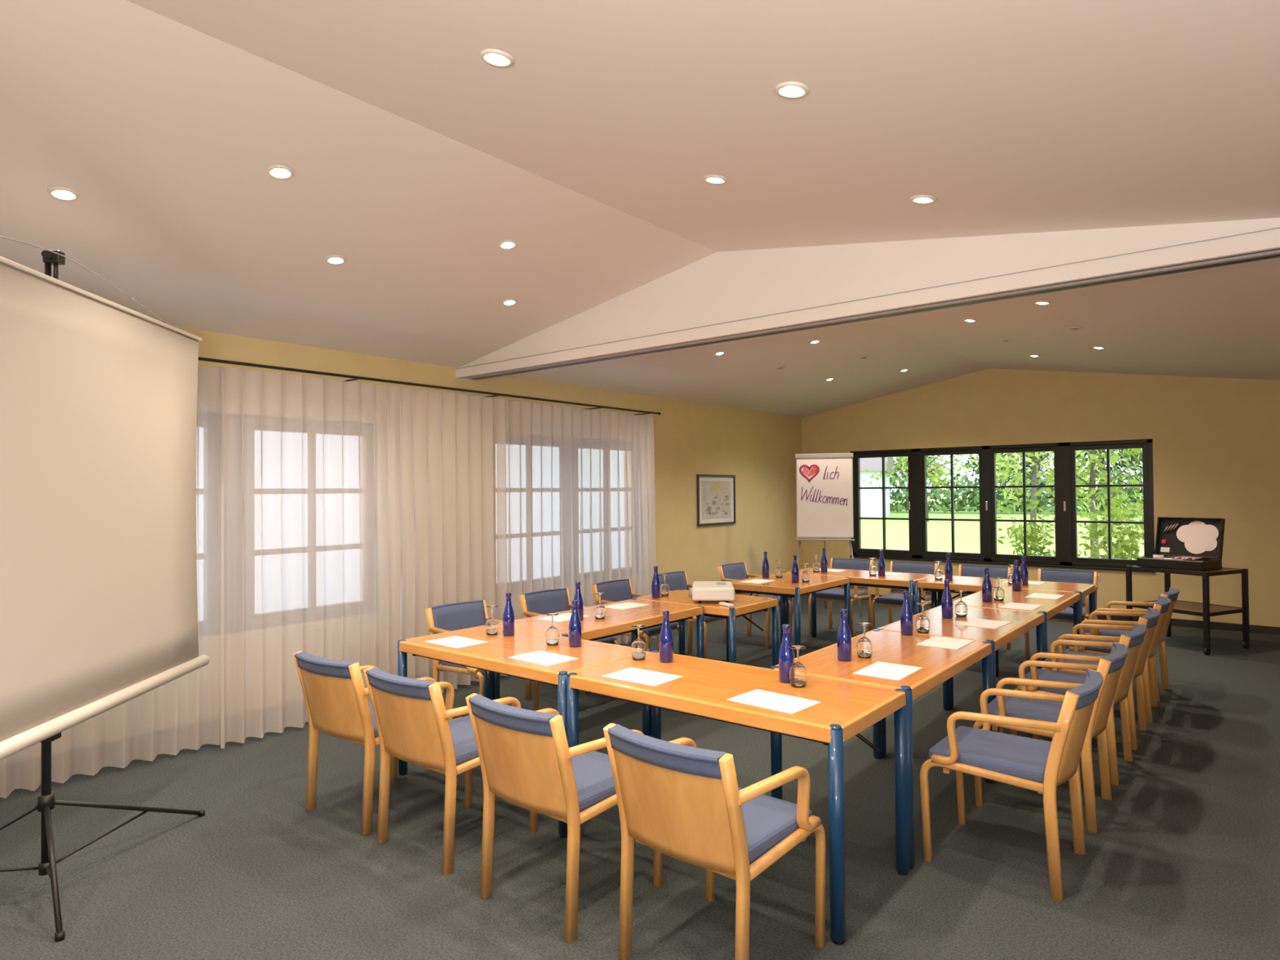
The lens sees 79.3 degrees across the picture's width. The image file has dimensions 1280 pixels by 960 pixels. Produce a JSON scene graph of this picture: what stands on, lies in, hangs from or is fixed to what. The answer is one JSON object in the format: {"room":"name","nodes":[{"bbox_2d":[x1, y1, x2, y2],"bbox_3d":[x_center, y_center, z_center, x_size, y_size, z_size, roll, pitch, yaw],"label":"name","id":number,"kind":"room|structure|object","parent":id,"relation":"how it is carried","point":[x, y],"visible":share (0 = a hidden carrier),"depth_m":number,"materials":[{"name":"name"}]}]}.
{"room":"conference room","nodes":[
{"label":"conference room","id":0,"kind":"room"},
{"bbox_2d":[174,326,802,595],"bbox_3d":[-1.546,0.321,6.976,0.300,2.720,12.873,-1,-1,39],"label":"wall","id":1,"kind":"structure","parent":0,"point":[691,439],"depth_m":9.33,"materials":[{"name":"yellow paint"}]},
{"bbox_2d":[198,356,661,415],"bbox_3d":[-2.414,-0.723,5.304,0.496,0.040,7.770,-1,-1,39],"label":"curtain rod","id":2,"kind":"object","parent":1,"relation":"attached to","point":[353,377],"visible":0.72,"depth_m":5.73,"materials":[{"name":"black plastic"}]},
{"bbox_2d":[0,364,221,798],"bbox_3d":[-3.632,0.456,3.544,0.134,2.330,3.319,-1,-1,39],"label":"sheer curtain","id":3,"kind":"object","parent":2,"relation":"hanging from","point":[183,713],"visible":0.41,"depth_m":4.65,"materials":[{"name":"white fabric"}]},
{"bbox_2d":[220,365,507,748],"bbox_3d":[-1.863,0.472,5.607,0.137,2.328,2.283,-1,-1,39],"label":"sheer curtain","id":4,"kind":"object","parent":2,"relation":"hanging from","point":[350,511],"visible":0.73,"depth_m":5.34,"materials":[{"name":"white fabric"}]},
{"bbox_2d":[496,400,656,644],"bbox_3d":[-0.545,0.491,7.304,0.139,2.336,2.133,-1,-1,39],"label":"sheer curtain","id":5,"kind":"object","parent":2,"relation":"hanging from","point":[580,489],"visible":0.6,"depth_m":7.27,"materials":[{"name":"white fabric"}]},
{"bbox_2d":[696,474,735,526],"bbox_3d":[0.976,0.253,9.816,0.028,0.640,0.860,-1,-1,39],"label":"framed picture","id":6,"kind":"object","parent":1,"relation":"attached to","point":[715,494],"visible":1,"depth_m":9.79,"materials":[{"name":"paper"}]},
{"bbox_2d":[0,0,1279,417],"bbox_3d":[1.353,-1.192,4.629,7.806,0.850,12.873,-1,-1,39],"label":"ceiling","id":7,"kind":"structure","parent":0,"point":[411,156],"depth_m":3.19,"materials":[{"name":"paint"}]},
{"bbox_2d":[47,186,79,200],"bbox_3d":[-2.524,-1.254,3.380,0.111,0.033,0.110,0,-1,-43],"label":"recessed light","id":8,"kind":"object","parent":7,"relation":"in","point":[63,193],"visible":1,"depth_m":3.37,"materials":[{"name":"white"}]},
{"bbox_2d":[266,164,293,179],"bbox_3d":[-1.607,-1.376,3.447,0.111,0.033,0.110,0,-1,-43],"label":"recessed light","id":9,"kind":"object","parent":7,"relation":"in","point":[279,171],"visible":1,"depth_m":3.44,"materials":[{"name":"white"}]},
{"bbox_2d":[324,255,346,264],"bbox_3d":[-1.722,-1.246,4.365,0.111,0.033,0.110,0,-1,-43],"label":"recessed light","id":10,"kind":"object","parent":7,"relation":"in","point":[332,260],"visible":1,"depth_m":4.35,"materials":[{"name":"white"}]},
{"bbox_2d":[480,48,514,67],"bbox_3d":[-0.469,-1.386,2.533,0.110,0.032,0.111,-1,-1,32],"label":"recessed light","id":11,"kind":"object","parent":7,"relation":"in","point":[498,58],"visible":1,"depth_m":2.52,"materials":[{"name":"white"}]},
{"bbox_2d":[703,174,727,184],"bbox_3d":[0.346,-1.378,3.534,0.110,0.032,0.111,-1,-1,32],"label":"recessed light","id":12,"kind":"object","parent":7,"relation":"in","point":[711,179],"visible":1,"depth_m":3.52,"materials":[{"name":"white"}]},
{"bbox_2d":[774,81,809,98],"bbox_3d":[0.499,-1.280,2.531,0.110,0.032,0.111,-1,-1,32],"label":"recessed light","id":13,"kind":"object","parent":7,"relation":"in","point":[788,90],"visible":1,"depth_m":2.52,"materials":[{"name":"white"}]},
{"bbox_2d":[455,217,1279,380],"bbox_3d":[0.931,-1.217,4.778,6.365,0.588,0.220,-1,-1,39],"label":"ceiling beam","id":14,"kind":"structure","parent":7,"relation":"attached to","point":[721,297],"depth_m":4.43,"materials":[{"name":"white paint"}]},
{"bbox_2d":[910,195,936,204],"bbox_3d":[1.282,-1.272,3.493,0.110,0.032,0.111,-1,-1,32],"label":"recessed light","id":15,"kind":"object","parent":7,"relation":"in","point":[919,199],"visible":1,"depth_m":3.48,"materials":[{"name":"white"}]},
{"bbox_2d":[0,594,1279,959],"bbox_3d":[1.377,1.680,4.586,7.806,0.120,12.873,-1,-1,39],"label":"floor","id":16,"kind":"structure","parent":0,"point":[1182,862],"depth_m":3.30,"materials":[{"name":"carpet"}]},
{"bbox_2d":[0,235,209,942],"bbox_3d":[-2.525,0.359,3.043,0.918,2.540,2.335,0,-1,-4],"label":"projection screen","id":17,"kind":"object","parent":16,"relation":"on","point":[99,395],"visible":1,"depth_m":3.22,"materials":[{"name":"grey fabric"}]},
{"bbox_2d":[293,650,435,835],"bbox_3d":[-1.335,1.236,3.855,0.510,0.793,0.640,-1,-1,36],"label":"armchair","id":18,"kind":"object","parent":16,"relation":"on","point":[335,692],"visible":0.53,"depth_m":3.60,"materials":[{"name":"brown wood"}]},
{"bbox_2d":[363,666,537,875],"bbox_3d":[-0.857,1.227,3.478,0.510,0.793,0.639,-1,-1,38],"label":"armchair","id":19,"kind":"object","parent":16,"relation":"on","point":[415,725],"visible":0.77,"depth_m":3.25,"materials":[{"name":"brown wood"}]},
{"bbox_2d":[425,600,539,711],"bbox_3d":[-1.079,1.255,5.226,0.639,0.793,0.510,-1,-1,39],"label":"armchair","id":20,"kind":"object","parent":16,"relation":"on","point":[464,615],"visible":0.4,"depth_m":5.28,"materials":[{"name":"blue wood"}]},
{"bbox_2d":[397,624,651,837],"bbox_3d":[-0.644,1.258,4.150,1.314,0.744,0.662,-1,-1,39],"label":"conference table","id":21,"kind":"object","parent":16,"relation":"on","point":[491,656],"visible":0.54,"depth_m":4.00,"materials":[{"name":"brown wood"}]},
{"bbox_2d":[425,635,488,648],"bbox_3d":[-1.014,0.893,4.261,0.296,0.002,0.210,-1,-1,41],"label":"paper sheet","id":22,"kind":"object","parent":21,"relation":"on","point":[455,642],"visible":1,"depth_m":4.25,"materials":[{"name":"white paper"}]},
{"bbox_2d":[485,604,498,635],"bbox_3d":[-0.860,0.814,4.484,0.076,0.164,0.076,-1,-1,39],"label":"wine glass","id":23,"kind":"object","parent":21,"relation":"on","point":[491,624],"visible":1,"depth_m":4.46,"materials":[{"name":"clear glass"}]},
{"bbox_2d":[502,592,515,635],"bbox_3d":[-0.758,0.773,4.453,0.068,0.243,0.068,-1,-1,39],"label":"water bottle","id":24,"kind":"object","parent":21,"relation":"on","point":[508,629],"visible":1,"depth_m":4.43,"materials":[{"name":"blue glass"}]},
{"bbox_2d":[507,650,578,666],"bbox_3d":[-0.479,0.882,3.825,0.296,0.002,0.210,-1,-1,42],"label":"paper sheet","id":25,"kind":"object","parent":21,"relation":"on","point":[540,657],"visible":1,"depth_m":3.81,"materials":[{"name":"white paper"}]},
{"bbox_2d":[545,613,559,645],"bbox_3d":[-0.472,0.806,4.168,0.076,0.164,0.076,-1,-1,39],"label":"wine glass","id":26,"kind":"object","parent":21,"relation":"on","point":[552,635],"visible":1,"depth_m":4.14,"materials":[{"name":"clear glass"}]},
{"bbox_2d":[568,600,581,647],"bbox_3d":[-0.347,0.765,4.118,0.068,0.243,0.068,-1,-1,39],"label":"water bottle","id":27,"kind":"object","parent":21,"relation":"on","point":[575,624],"visible":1,"depth_m":4.09,"materials":[{"name":"blue glass"}]},
{"bbox_2d":[465,693,662,943],"bbox_3d":[-0.297,1.215,2.997,0.510,0.793,0.640,-1,-1,40],"label":"armchair","id":28,"kind":"object","parent":16,"relation":"on","point":[526,757],"visible":0.84,"depth_m":2.78,"materials":[{"name":"brown wood"}]},
{"bbox_2d":[519,587,618,700],"bbox_3d":[-0.548,1.260,5.878,0.640,0.793,0.510,-1,-1,40],"label":"armchair","id":29,"kind":"object","parent":16,"relation":"on","point":[541,602],"visible":0.25,"depth_m":6.00,"materials":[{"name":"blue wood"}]},
{"bbox_2d":[492,598,704,700],"bbox_3d":[-0.236,1.270,5.168,0.662,0.744,1.417,-1,-1,39],"label":"conference table","id":30,"kind":"object","parent":16,"relation":"on","point":[615,622],"visible":0.41,"depth_m":5.06,"materials":[{"name":"brown wood"}]},
{"bbox_2d":[537,613,591,622],"bbox_3d":[-0.500,0.901,5.067,0.210,0.002,0.296,-1,-1,39],"label":"paper sheet","id":31,"kind":"object","parent":30,"relation":"on","point":[566,616],"visible":0.79,"depth_m":5.05,"materials":[{"name":"white paper"}]},
{"bbox_2d":[573,582,583,620],"bbox_3d":[-0.397,0.778,4.959,0.068,0.243,0.068,-1,-1,39],"label":"water bottle","id":32,"kind":"object","parent":30,"relation":"on","point":[578,596],"visible":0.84,"depth_m":4.94,"materials":[{"name":"blue glass"}]},
{"bbox_2d":[594,592,605,619],"bbox_3d":[-0.261,0.817,5.015,0.076,0.164,0.076,-1,-1,39],"label":"wine glass","id":33,"kind":"object","parent":30,"relation":"on","point":[599,609],"visible":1,"depth_m":4.99,"materials":[{"name":"clear glass"}]},
{"bbox_2d":[604,602,648,609],"bbox_3d":[-0.102,0.905,5.556,0.210,0.002,0.296,-1,-1,41],"label":"paper sheet","id":34,"kind":"object","parent":30,"relation":"on","point":[624,606],"visible":0.86,"depth_m":5.54,"materials":[{"name":"white paper"}]},
{"bbox_2d":[591,578,679,654],"bbox_3d":[-0.039,1.266,6.504,0.639,0.793,0.510,-1,-1,37],"label":"armchair","id":35,"kind":"object","parent":16,"relation":"on","point":[618,590],"visible":0.37,"depth_m":6.58,"materials":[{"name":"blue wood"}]},
{"bbox_2d":[651,570,724,658],"bbox_3d":[0.480,1.271,7.142,0.639,0.793,0.510,-1,-1,39],"label":"armchair","id":36,"kind":"object","parent":16,"relation":"on","point":[676,580],"visible":0.2,"depth_m":7.35,"materials":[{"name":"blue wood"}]},
{"bbox_2d":[632,589,778,666],"bbox_3d":[0.499,1.276,5.921,0.932,0.744,0.662,-1,-1,39],"label":"table","id":37,"kind":"object","parent":16,"relation":"on","point":[744,605],"visible":0.64,"depth_m":5.76,"materials":[{"name":"brown wood"}]},
{"bbox_2d":[651,565,660,598],"bbox_3d":[0.123,0.789,5.979,0.068,0.243,0.068,-1,-1,39],"label":"water bottle","id":38,"kind":"object","parent":37,"relation":"on","point":[655,584],"visible":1,"depth_m":5.95,"materials":[{"name":"blue glass"}]},
{"bbox_2d":[688,581,734,603],"bbox_3d":[0.542,0.846,5.839,0.339,0.118,0.443,-1,-1,4],"label":"projector","id":39,"kind":"object","parent":37,"relation":"on","point":[700,591],"visible":0.99,"depth_m":5.62,"materials":[{"name":"white plastic"}]},
{"bbox_2d":[603,723,825,959],"bbox_3d":[0.249,1.204,2.591,0.510,0.793,0.639,-1,-1,41],"label":"armchair","id":40,"kind":"object","parent":16,"relation":"on","point":[680,800],"visible":1,"depth_m":2.41,"materials":[{"name":"brown wood"}]},
{"bbox_2d":[566,650,909,944],"bbox_3d":[0.383,1.237,3.314,1.320,0.744,0.662,-1,-1,39],"label":"conference table","id":41,"kind":"object","parent":16,"relation":"on","point":[846,708],"visible":0.89,"depth_m":3.12,"materials":[{"name":"brown wood"}]},
{"bbox_2d":[631,624,646,660],"bbox_3d":[-0.007,0.796,3.790,0.076,0.164,0.076,-1,-1,39],"label":"wine glass","id":42,"kind":"object","parent":41,"relation":"on","point":[638,648],"visible":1,"depth_m":3.76,"materials":[{"name":"clear glass"}]},
{"bbox_2d":[601,667,683,686],"bbox_3d":[0.009,0.872,3.428,0.296,0.002,0.210,-1,-1,38],"label":"paper sheet","id":43,"kind":"object","parent":41,"relation":"on","point":[649,677],"visible":1,"depth_m":3.42,"materials":[{"name":"white paper"}]},
{"bbox_2d":[659,610,673,662],"bbox_3d":[0.126,0.755,3.733,0.068,0.243,0.068,-1,-1,39],"label":"water bottle","id":44,"kind":"object","parent":41,"relation":"on","point":[666,642],"visible":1,"depth_m":3.71,"materials":[{"name":"blue glass"}]},
{"bbox_2d":[727,688,820,714],"bbox_3d":[0.521,0.862,3.011,0.296,0.002,0.210,-1,-1,43],"label":"paper sheet","id":45,"kind":"object","parent":41,"relation":"on","point":[759,698],"visible":1,"depth_m":3.00,"materials":[{"name":"white paper"}]},
{"bbox_2d":[778,624,794,683],"bbox_3d":[0.630,0.745,3.323,0.068,0.243,0.068,-1,-1,39],"label":"water bottle","id":46,"kind":"object","parent":41,"relation":"on","point":[786,655],"visible":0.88,"depth_m":3.30,"materials":[{"name":"blue glass"}]},
{"bbox_2d":[788,644,807,687],"bbox_3d":[0.664,0.782,3.244,0.076,0.164,0.076,-1,-1,39],"label":"wine glass","id":47,"kind":"object","parent":41,"relation":"on","point":[797,673],"visible":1,"depth_m":3.22,"materials":[{"name":"clear glass"}]},
{"bbox_2d":[717,562,792,648],"bbox_3d":[1.174,1.278,7.995,0.639,0.793,0.510,-1,-1,39],"label":"armchair","id":48,"kind":"object","parent":16,"relation":"on","point":[731,571],"visible":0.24,"depth_m":8.06,"materials":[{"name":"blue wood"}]},
{"bbox_2d":[725,572,850,662],"bbox_3d":[1.374,1.286,7.091,0.732,0.744,1.042,-1,-1,39],"label":"conference table","id":49,"kind":"object","parent":16,"relation":"on","point":[783,587],"visible":0.61,"depth_m":6.83,"materials":[{"name":"brown wood"}]},
{"bbox_2d":[791,555,799,582],"bbox_3d":[1.382,0.792,6.876,0.068,0.243,0.068,-1,-1,39],"label":"water bottle","id":50,"kind":"object","parent":49,"relation":"on","point":[795,571],"visible":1,"depth_m":6.85,"materials":[{"name":"blue glass"}]},
{"bbox_2d":[791,453,862,617],"bbox_3d":[2.358,0.679,9.850,0.864,2.014,0.673,-1,-1,13],"label":"flipchart","id":51,"kind":"object","parent":16,"relation":"on","point":[824,482],"visible":0.99,"depth_m":9.62,"materials":[{"name":"white paper"}]},
{"bbox_2d":[808,558,871,637],"bbox_3d":[2.205,1.276,8.413,0.510,0.793,0.639,-1,-1,39],"label":"armchair","id":52,"kind":"object","parent":16,"relation":"on","point":[856,593],"visible":0.53,"depth_m":8.39,"materials":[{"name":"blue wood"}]},
{"bbox_2d":[784,567,937,637],"bbox_3d":[2.146,1.287,7.578,1.314,0.744,0.662,-1,-1,39],"label":"conference table","id":53,"kind":"object","parent":16,"relation":"on","point":[857,577],"visible":0.37,"depth_m":7.34,"materials":[{"name":"brown wood"}]},
{"bbox_2d":[769,629,994,869],"bbox_3d":[1.244,1.238,3.851,0.662,0.744,1.242,-1,-1,39],"label":"conference table","id":54,"kind":"object","parent":16,"relation":"on","point":[939,664],"visible":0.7,"depth_m":3.68,"materials":[{"name":"brown wood"}]},
{"bbox_2d":[836,608,851,661],"bbox_3d":[0.987,0.748,3.729,0.068,0.243,0.068,-1,-1,39],"label":"water bottle","id":55,"kind":"object","parent":54,"relation":"on","point":[844,637],"visible":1,"depth_m":3.71,"materials":[{"name":"blue glass"}]},
{"bbox_2d":[856,622,872,658],"bbox_3d":[1.102,0.787,3.790,0.076,0.164,0.076,-1,-1,39],"label":"wine glass","id":56,"kind":"object","parent":54,"relation":"on","point":[864,646],"visible":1,"depth_m":3.76,"materials":[{"name":"clear glass"}]},
{"bbox_2d":[853,662,922,680],"bbox_3d":[1.125,0.864,3.500,0.210,0.002,0.296,-1,-1,39],"label":"paper sheet","id":57,"kind":"object","parent":54,"relation":"on","point":[878,669],"visible":1,"depth_m":3.49,"materials":[{"name":"white paper"}]},
{"bbox_2d":[900,591,913,635],"bbox_3d":[1.511,0.753,4.373,0.068,0.243,0.068,-1,-1,39],"label":"water bottle","id":58,"kind":"object","parent":54,"relation":"on","point":[906,614],"visible":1,"depth_m":4.35,"materials":[{"name":"blue glass"}]},
{"bbox_2d":[915,635,974,649],"bbox_3d":[1.636,0.869,4.128,0.210,0.002,0.296,-1,-1,40],"label":"paper sheet","id":59,"kind":"object","parent":54,"relation":"on","point":[936,642],"visible":1,"depth_m":4.12,"materials":[{"name":"white paper"}]},
{"bbox_2d":[871,561,937,630],"bbox_3d":[2.747,1.265,7.972,0.510,0.793,0.639,-1,-1,38],"label":"armchair","id":60,"kind":"object","parent":16,"relation":"on","point":[895,597],"visible":0.5,"depth_m":8.04,"materials":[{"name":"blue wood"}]},
{"bbox_2d":[875,604,1045,755],"bbox_3d":[2.033,1.246,4.820,0.662,0.744,1.242,-1,-1,39],"label":"conference table","id":61,"kind":"object","parent":16,"relation":"on","point":[1022,622],"visible":0.53,"depth_m":4.73,"materials":[{"name":"brown wood"}]},
{"bbox_2d":[915,603,929,633],"bbox_3d":[1.626,0.792,4.434,0.076,0.164,0.076,-1,-1,39],"label":"wine glass","id":62,"kind":"object","parent":61,"relation":"on","point":[922,623],"visible":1,"depth_m":4.41,"materials":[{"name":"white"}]},
{"bbox_2d":[941,579,953,618],"bbox_3d":[1.959,0.758,4.923,0.068,0.243,0.068,-1,-1,39],"label":"water bottle","id":63,"kind":"object","parent":61,"relation":"on","point":[947,600],"visible":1,"depth_m":4.90,"materials":[{"name":"blue glass"}]},
{"bbox_2d":[955,590,967,617],"bbox_3d":[2.074,0.797,4.984,0.076,0.164,0.076,-1,-1,39],"label":"wine glass","id":64,"kind":"object","parent":61,"relation":"on","point":[961,607],"visible":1,"depth_m":4.96,"materials":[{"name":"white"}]},
{"bbox_2d":[958,618,1011,628],"bbox_3d":[2.103,0.874,4.702,0.210,0.002,0.296,-1,-1,43],"label":"paper sheet","id":65,"kind":"object","parent":61,"relation":"on","point":[989,624],"visible":1,"depth_m":4.70,"materials":[{"name":"white paper"}]},
{"bbox_2d":[956,564,1011,649],"bbox_3d":[3.291,1.254,7.529,0.510,0.793,0.640,-1,-1,40],"label":"armchair","id":66,"kind":"object","parent":16,"relation":"on","point":[972,571],"visible":0.19,"depth_m":7.75,"materials":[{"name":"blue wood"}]},
{"bbox_2d":[914,574,1095,622],"bbox_3d":[3.173,1.266,6.742,1.320,0.744,0.662,-1,-1,39],"label":"conference table","id":67,"kind":"object","parent":16,"relation":"on","point":[971,585],"visible":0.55,"depth_m":6.67,"materials":[{"name":"brown wood"}]},
{"bbox_2d":[944,553,952,581],"bbox_3d":[2.776,0.782,6.941,0.068,0.243,0.068,-1,-1,39],"label":"water bottle","id":68,"kind":"object","parent":67,"relation":"on","point":[948,568],"visible":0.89,"depth_m":6.92,"materials":[{"name":"blue glass"}]},
{"bbox_2d":[1019,556,1028,586],"bbox_3d":[3.256,0.772,6.549,0.068,0.243,0.068,-1,-1,39],"label":"water bottle","id":69,"kind":"object","parent":67,"relation":"on","point":[1024,572],"visible":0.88,"depth_m":6.53,"materials":[{"name":"blue glass"}]},
{"bbox_2d":[920,668,1103,900],"bbox_3d":[1.583,1.203,3.253,0.639,0.793,0.510,-1,-1,39],"label":"armchair","id":70,"kind":"object","parent":16,"relation":"on","point":[1040,766],"visible":1,"depth_m":3.12,"materials":[{"name":"brown wood"}]},
{"bbox_2d":[950,586,1080,708],"bbox_3d":[2.822,1.255,5.790,0.662,0.744,1.242,-1,-1,39],"label":"conference table","id":71,"kind":"object","parent":16,"relation":"on","point":[1050,607],"visible":0.38,"depth_m":5.69,"materials":[{"name":"brown wood"}]},
{"bbox_2d":[982,568,992,602],"bbox_3d":[2.527,0.764,5.622,0.068,0.243,0.068,-1,-1,39],"label":"water bottle","id":72,"kind":"object","parent":71,"relation":"on","point":[987,596],"visible":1,"depth_m":5.60,"materials":[{"name":"blue glass"}]},
{"bbox_2d":[1011,560,1021,591],"bbox_3d":[3.022,0.768,6.198,0.068,0.243,0.068,-1,-1,39],"label":"water bottle","id":73,"kind":"object","parent":71,"relation":"on","point":[1016,578],"visible":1,"depth_m":6.18,"materials":[{"name":"blue glass"}]},
{"bbox_2d":[1000,602,1041,610],"bbox_3d":[2.652,0.880,5.377,0.210,0.002,0.296,-1,-1,39],"label":"paper sheet","id":74,"kind":"object","parent":71,"relation":"on","point":[1011,605],"visible":1,"depth_m":5.37,"materials":[{"name":"white paper"}]},
{"bbox_2d":[1025,592,1063,599],"bbox_3d":[3.078,0.884,5.868,0.210,0.002,0.296,-1,-1,39],"label":"paper sheet","id":75,"kind":"object","parent":71,"relation":"on","point":[1045,596],"visible":1,"depth_m":5.86,"materials":[{"name":"white paper"}]},
{"bbox_2d":[972,641,1128,833],"bbox_3d":[2.044,1.208,3.820,0.639,0.793,0.510,-1,-1,38],"label":"armchair","id":76,"kind":"object","parent":16,"relation":"on","point":[1109,666],"visible":0.79,"depth_m":3.69,"materials":[{"name":"brown wood"}]},
{"bbox_2d":[1025,568,1097,661],"bbox_3d":[3.865,1.242,7.063,0.510,0.793,0.639,-1,-1,39],"label":"armchair","id":77,"kind":"object","parent":16,"relation":"on","point":[1066,615],"visible":0.27,"depth_m":7.13,"materials":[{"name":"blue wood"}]},
{"bbox_2d":[1009,622,1146,785],"bbox_3d":[2.498,1.212,4.377,0.640,0.793,0.510,-1,-1,40],"label":"armchair","id":78,"kind":"object","parent":16,"relation":"on","point":[1132,640],"visible":0.64,"depth_m":4.25,"materials":[{"name":"brown wood"}]},
{"bbox_2d":[1040,607,1160,750],"bbox_3d":[2.940,1.217,4.921,0.639,0.793,0.510,-1,-1,39],"label":"armchair","id":79,"kind":"object","parent":16,"relation":"on","point":[1150,620],"visible":0.48,"depth_m":4.79,"materials":[{"name":"brown wood"}]},
{"bbox_2d":[1065,595,1171,722],"bbox_3d":[3.370,1.222,5.449,0.639,0.793,0.510,-1,-1,37],"label":"armchair","id":80,"kind":"object","parent":16,"relation":"on","point":[1162,604],"visible":0.42,"depth_m":5.30,"materials":[{"name":"brown wood"}]},
{"bbox_2d":[1084,586,1179,702],"bbox_3d":[3.772,1.226,5.943,0.639,0.793,0.510,-1,-1,41],"label":"armchair","id":81,"kind":"object","parent":16,"relation":"on","point":[1173,593],"visible":0.44,"depth_m":5.87,"materials":[{"name":"brown wood"}]},
{"bbox_2d":[1125,565,1249,655],"bbox_3d":[5.401,1.248,7.636,0.699,0.769,0.760,0,-1,-25],"label":"side table","id":82,"kind":"object","parent":16,"relation":"on","point":[1206,610],"visible":0.69,"depth_m":7.42,"materials":[{"name":"black plastic"}]},
{"bbox_2d":[1136,516,1225,571],"bbox_3d":[5.367,0.622,7.667,0.486,0.491,0.584,0,-1,-31],"label":"case","id":83,"kind":"object","parent":82,"relation":"on","point":[1188,544],"visible":1,"depth_m":7.69,"materials":[{"name":"black plastic"}]},
{"bbox_2d":[800,368,1279,626],"bbox_3d":[5.332,0.078,9.486,7.206,3.168,0.300,-1,-1,39],"label":"wall","id":84,"kind":"structure","parent":0,"point":[1216,441],"depth_m":8.86,"materials":[{"name":"yellow paint"}]},
{"bbox_2d":[849,439,1154,572],"bbox_3d":[4.490,0.322,10.034,3.670,1.530,0.150,-1,-1,39],"label":"window","id":85,"kind":"structure","parent":84,"relation":"in","point":[1065,486],"depth_m":9.92,"materials":[{"name":"black metal"}]},
{"bbox_2d":[808,593,1279,635],"bbox_3d":[5.245,1.621,9.341,7.206,0.080,0.015,-1,-1,39],"label":"baseboard","id":86,"kind":"structure","parent":84,"relation":"attached to","point":[1175,622],"depth_m":8.47,"materials":[{"name":"grey"}]},
{"label":"outside","id":87,"kind":"structure","parent":0,"visible":0},
{"bbox_2d":[860,496,1144,559],"bbox_3d":[50.515,2.385,62.017,180.000,0.100,240.000,-1,-1,39],"label":"lawn","id":88,"kind":"structure","parent":87,"point":[966,533],"depth_m":32.17,"materials":[{"name":"green plant"}]},
{"bbox_2d":[859,457,895,517],"bbox_3d":[12.941,-0.177,53.938,8.800,5.400,8.800,-1,-1,22],"label":"neighbouring house","id":89,"kind":"structure","parent":88,"relation":"on","point":[871,500],"depth_m":49.06,"materials":[{"name":"white"}]},
{"bbox_2d":[862,454,973,521],"bbox_3d":[15.820,-1.555,43.231,6.422,7.794,5.061,-1,-1,13],"label":"tree","id":90,"kind":"object","parent":88,"relation":"on","point":[933,477],"visible":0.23,"depth_m":43.46,"materials":[{"name":"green plant"}]},
{"bbox_2d":[888,455,948,484],"bbox_3d":[23.137,-3.724,64.305,8.246,12.656,10.621,-1,-1,19],"label":"tree","id":91,"kind":"object","parent":88,"relation":"on","point":[896,468],"visible":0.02,"depth_m":63.38,"materials":[{"name":"green plant"}]},
{"bbox_2d":[970,452,1054,511],"bbox_3d":[30.165,-3.467,62.114,6.982,11.943,6.912,-1,-1,16],"label":"tree","id":92,"kind":"object","parent":88,"relation":"on","point":[1002,454],"visible":0.02,"depth_m":61.17,"materials":[{"name":"green plant"}]},
{"bbox_2d":[889,461,1142,514],"bbox_3d":[17.891,0.790,62.619,202.102,3.608,6.029,-1,-1,39],"label":"hedge","id":93,"kind":"object","parent":88,"relation":"on","point":[961,504],"visible":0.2,"depth_m":56.69,"materials":[{"name":"green plant"}]},
{"bbox_2d":[962,450,1100,534],"bbox_3d":[14.250,-1.074,27.403,4.132,6.376,5.335,0,-1,-21],"label":"tree","id":94,"kind":"object","parent":88,"relation":"on","point":[999,464],"visible":0.22,"depth_m":27.33,"materials":[{"name":"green plant"}]},
{"bbox_2d":[977,451,1085,512],"bbox_3d":[29.692,-4.337,58.820,11.387,13.610,8.820,0,-1,-27],"label":"tree","id":95,"kind":"object","parent":88,"relation":"on","point":[1038,468],"visible":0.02,"depth_m":57.89,"materials":[{"name":"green plant"}]},
{"bbox_2d":[996,515,1104,558],"bbox_3d":[5.737,1.141,11.366,2.303,1.331,1.431,0,-1,-12],"label":"shrub","id":96,"kind":"object","parent":88,"relation":"on","point":[1033,539],"visible":0.37,"depth_m":11.46,"materials":[{"name":"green plant"}]},
{"bbox_2d":[996,448,1143,558],"bbox_3d":[8.288,-0.235,14.171,3.620,4.393,2.852,-1,-1,16],"label":"tree","id":97,"kind":"object","parent":88,"relation":"on","point":[1092,505],"visible":0.2,"depth_m":14.31,"materials":[{"name":"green plant"}]},
{"bbox_2d":[1048,448,1142,509],"bbox_3d":[36.883,-4.210,61.696,7.778,13.305,7.700,0,-1,-37],"label":"tree","id":98,"kind":"object","parent":88,"relation":"on","point":[1085,453],"visible":0.03,"depth_m":61.05,"materials":[{"name":"green plant"}]},
{"bbox_2d":[1077,499,1144,559],"bbox_3d":[6.728,1.016,10.550,1.618,1.504,2.604,-1,-1,15],"label":"shrub","id":99,"kind":"object","parent":88,"relation":"on","point":[1122,544],"visible":0.41,"depth_m":10.71,"materials":[{"name":"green plant"}]},
{"bbox_2d":[1079,448,1142,477],"bbox_3d":[36.123,-5.408,55.021,10.120,15.530,13.034,0,-1,-40],"label":"tree","id":100,"kind":"object","parent":88,"relation":"on","point":[1121,451],"visible":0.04,"depth_m":56.83,"materials":[{"name":"green plant"}]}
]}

